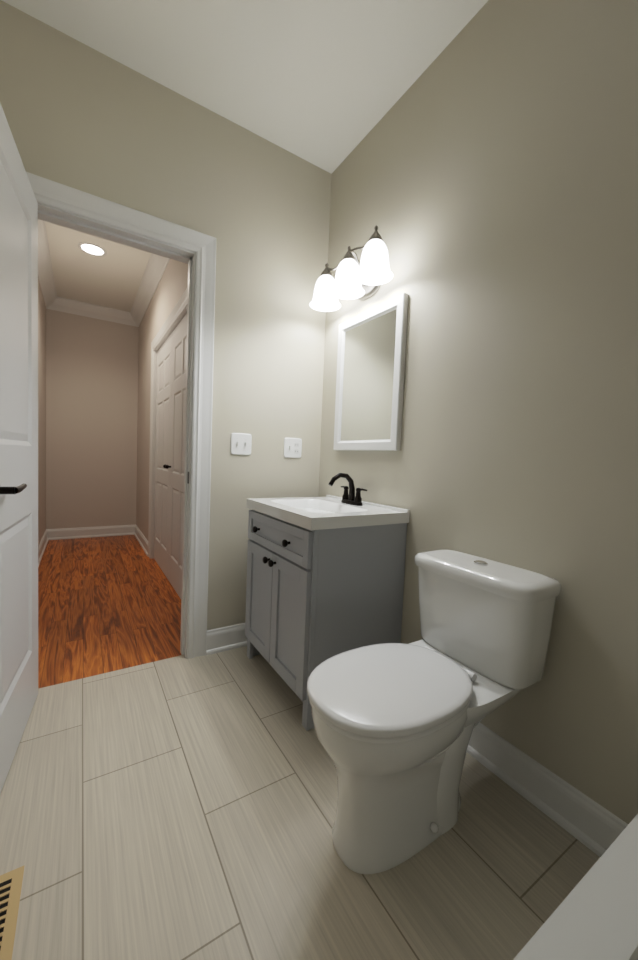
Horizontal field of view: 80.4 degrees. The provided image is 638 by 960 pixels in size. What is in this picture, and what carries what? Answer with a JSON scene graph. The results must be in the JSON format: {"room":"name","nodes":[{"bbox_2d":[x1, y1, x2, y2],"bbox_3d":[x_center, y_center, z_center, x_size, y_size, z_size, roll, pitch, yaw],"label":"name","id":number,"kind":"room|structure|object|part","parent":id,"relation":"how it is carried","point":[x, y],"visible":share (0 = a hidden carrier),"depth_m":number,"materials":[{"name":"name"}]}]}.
{"room":"bathroom","nodes":[
{"label":"bathroom","id":0,"kind":"room"},
{"bbox_2d":[38,279,45,545],"bbox_3d":[-2.327,-0.567,2.941,0.120,2.740,3.350,0,4,-32],"label":"wall","id":1,"kind":"structure","parent":0,"point":[41,304],"depth_m":3.84,"materials":[{"name":"beige paint"}]},
{"bbox_2d":[46,309,138,528],"bbox_3d":[-2.429,-0.674,4.779,1.660,2.740,0.120,0,4,-32],"label":"wall","id":2,"kind":"structure","parent":0,"point":[92,363],"depth_m":4.51,"materials":[{"name":"beige paint"}]},
{"bbox_2d":[38,535,180,688],"bbox_3d":[-1.659,0.837,3.427,1.780,0.060,3.430,0,4,-32],"label":"floor","id":3,"kind":"structure","parent":0,"point":[105,606],"depth_m":2.52,"materials":[{"name":"brown wood"}]},
{"bbox_2d":[136,259,187,540],"bbox_3d":[-1.143,-0.556,3.614,0.720,2.740,3.230,0,4,-32],"label":"wall","id":4,"kind":"structure","parent":0,"point":[173,283],"depth_m":4.02,"materials":[{"name":"beige paint"}]},
{"bbox_2d":[38,525,147,566],"bbox_3d":[-1.899,0.744,3.245,0.940,0.125,3.230,0,4,-32],"label":"baseboard","id":5,"kind":"structure","parent":4,"relation":"attached to","point":[101,531],"depth_m":4.51,"materials":[{"name":"white wood"}]},
{"bbox_2d":[38,219,169,326],"bbox_3d":[-1.793,-1.865,3.099,0.940,0.125,3.230,0,4,-32],"label":"crown molding","id":6,"kind":"structure","parent":4,"relation":"attached to","point":[156,266],"depth_m":3.91,"materials":[{"name":"white"}]},
{"bbox_2d":[148,287,187,558],"bbox_3d":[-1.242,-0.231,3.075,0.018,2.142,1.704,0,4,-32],"label":"trim","id":7,"kind":"structure","parent":4,"relation":"attached to","point":[181,304],"depth_m":3.69,"materials":[{"name":"white wood"}]},
{"bbox_2d":[154,314,186,598],"bbox_3d":[-1.224,-0.181,3.090,0.081,2.030,1.494,0,4,-32],"label":"closet door","id":8,"kind":"structure","parent":4,"relation":"in","point":[171,356],"depth_m":3.07,"materials":[{"name":"white wood"}]},
{"bbox_2d":[0,0,330,629],"bbox_3d":[-0.708,-0.444,1.914,1.880,2.740,0.120,0,4,-32],"label":"wall","id":9,"kind":"structure","parent":0,"point":[78,117],"depth_m":1.96,"materials":[{"name":"beige paint"}]},
{"bbox_2d":[0,103,37,792],"bbox_3d":[-1.038,-0.073,1.272,0.158,2.030,0.653,1,4,-27],"label":"door","id":10,"kind":"structure","parent":9,"relation":"in","point":[18,202],"depth_m":1.29,"materials":[{"name":"white wood"}]},
{"bbox_2d":[37,202,195,657],"bbox_3d":[-0.962,-0.106,1.782,0.697,2.060,0.122,0,4,-32],"label":"door jamb","id":11,"kind":"object","parent":9,"relation":"attached to","point":[46,213],"depth_m":1.89,"materials":[{"name":"white wood"}]},
{"bbox_2d":[26,172,215,658],"bbox_3d":[-0.960,-0.147,1.780,0.861,2.142,0.156,0,4,-32],"label":"door frame","id":12,"kind":"structure","parent":9,"relation":"in","point":[47,192],"depth_m":1.89,"materials":[{"name":"white wood"}]},
{"bbox_3d":[-0.960,-0.147,1.780,0.861,2.142,0.156,0,4,-32],"label":"casing trim","id":13,"kind":"part","parent":12,"relation":"part of","materials":[{"name":"white wood"}]},
{"bbox_2d":[231,433,251,454],"bbox_3d":[-0.417,-0.193,2.035,0.116,0.116,0.016,0,4,-32],"label":"switch plate","id":14,"kind":"object","parent":9,"relation":"attached to","point":[240,442],"visible":1,"depth_m":2.04,"materials":[{"name":"white plastic"}]},
{"bbox_2d":[284,438,301,457],"bbox_3d":[-0.150,-0.187,2.203,0.116,0.116,0.016,0,4,-32],"label":"outlet plate","id":15,"kind":"object","parent":9,"relation":"attached to","point":[292,446],"visible":1,"depth_m":2.20,"materials":[{"name":"white plastic"}]},
{"bbox_2d":[2,0,487,311],"bbox_3d":[-0.844,-1.885,2.143,1.880,0.100,6.090,0,4,-32],"label":"ceiling","id":16,"kind":"structure","parent":0,"point":[311,79],"depth_m":1.60,"materials":[{"name":"white paint"}]},
{"bbox_2d":[78,242,106,256],"bbox_3d":[-1.898,-1.931,3.164,0.210,0.008,0.210,0,4,-32],"label":"recessed light","id":17,"kind":"object","parent":16,"relation":"in","point":[89,248],"visible":1,"depth_m":3.16,"materials":[{"name":"white"}]},
{"bbox_2d":[0,646,599,959],"bbox_3d":[-0.049,1.046,0.851,1.880,0.060,2.660,0,4,-32],"label":"floor","id":18,"kind":"structure","parent":0,"point":[178,807],"depth_m":1.03,"materials":[{"name":"beige tile"}]},
{"bbox_2d":[0,865,24,959],"bbox_3d":[-0.715,0.988,0.798,0.115,0.006,0.305,0,4,-32],"label":"floor vent","id":19,"kind":"object","parent":18,"relation":"in","point":[10,882],"visible":1,"depth_m":0.87,"materials":[{"name":"brown metal"}]},
{"bbox_2d":[245,473,409,730],"bbox_3d":[-0.013,0.462,1.829,0.537,0.999,0.659,0,4,-32],"label":"vanity","id":20,"kind":"object","parent":18,"relation":"on","point":[325,575],"visible":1,"depth_m":1.59,"materials":[{"name":"grey wood"}]},
{"bbox_2d":[307,549,560,873],"bbox_3d":[0.303,0.641,1.140,0.732,0.743,0.446,0,4,-32],"label":"toilet","id":21,"kind":"object","parent":18,"relation":"on","point":[395,722],"visible":1,"depth_m":1.05,"materials":[{"name":"white ceramic"}]},
{"bbox_2d":[513,814,637,959],"bbox_3d":[0.399,0.848,0.139,1.632,0.450,0.761,0,4,-32],"label":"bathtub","id":22,"kind":"object","parent":18,"relation":"on","point":[598,919],"visible":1,"depth_m":0.52,"materials":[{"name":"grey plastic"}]},
{"bbox_2d":[318,0,637,823],"bbox_3d":[0.764,-0.346,1.224,0.120,2.740,2.620,0,4,-32],"label":"wall","id":23,"kind":"structure","parent":0,"point":[499,189],"depth_m":1.24,"materials":[{"name":"beige paint"}]},
{"bbox_2d":[309,225,392,311],"bbox_3d":[0.164,-1.032,1.863,0.218,0.220,0.570,0,4,-32],"label":"light","id":24,"kind":"object","parent":23,"relation":"attached to","point":[361,280],"visible":1,"depth_m":1.81,"materials":[{"name":"white glass"}]},
{"bbox_2d":[333,293,407,450],"bbox_3d":[0.240,-0.501,1.918,0.026,0.700,0.510,0,4,-32],"label":"mirror","id":25,"kind":"object","parent":23,"relation":"attached to","point":[371,344],"visible":1,"depth_m":1.87,"materials":[{"name":"white mirror"}]},
{"bbox_2d":[206,623,627,856],"bbox_3d":[-0.066,0.951,0.879,1.640,0.125,2.500,0,4,-32],"label":"baseboard","id":26,"kind":"structure","parent":23,"relation":"attached to","point":[590,823],"depth_m":1.19,"materials":[{"name":"white wood"}]}
]}

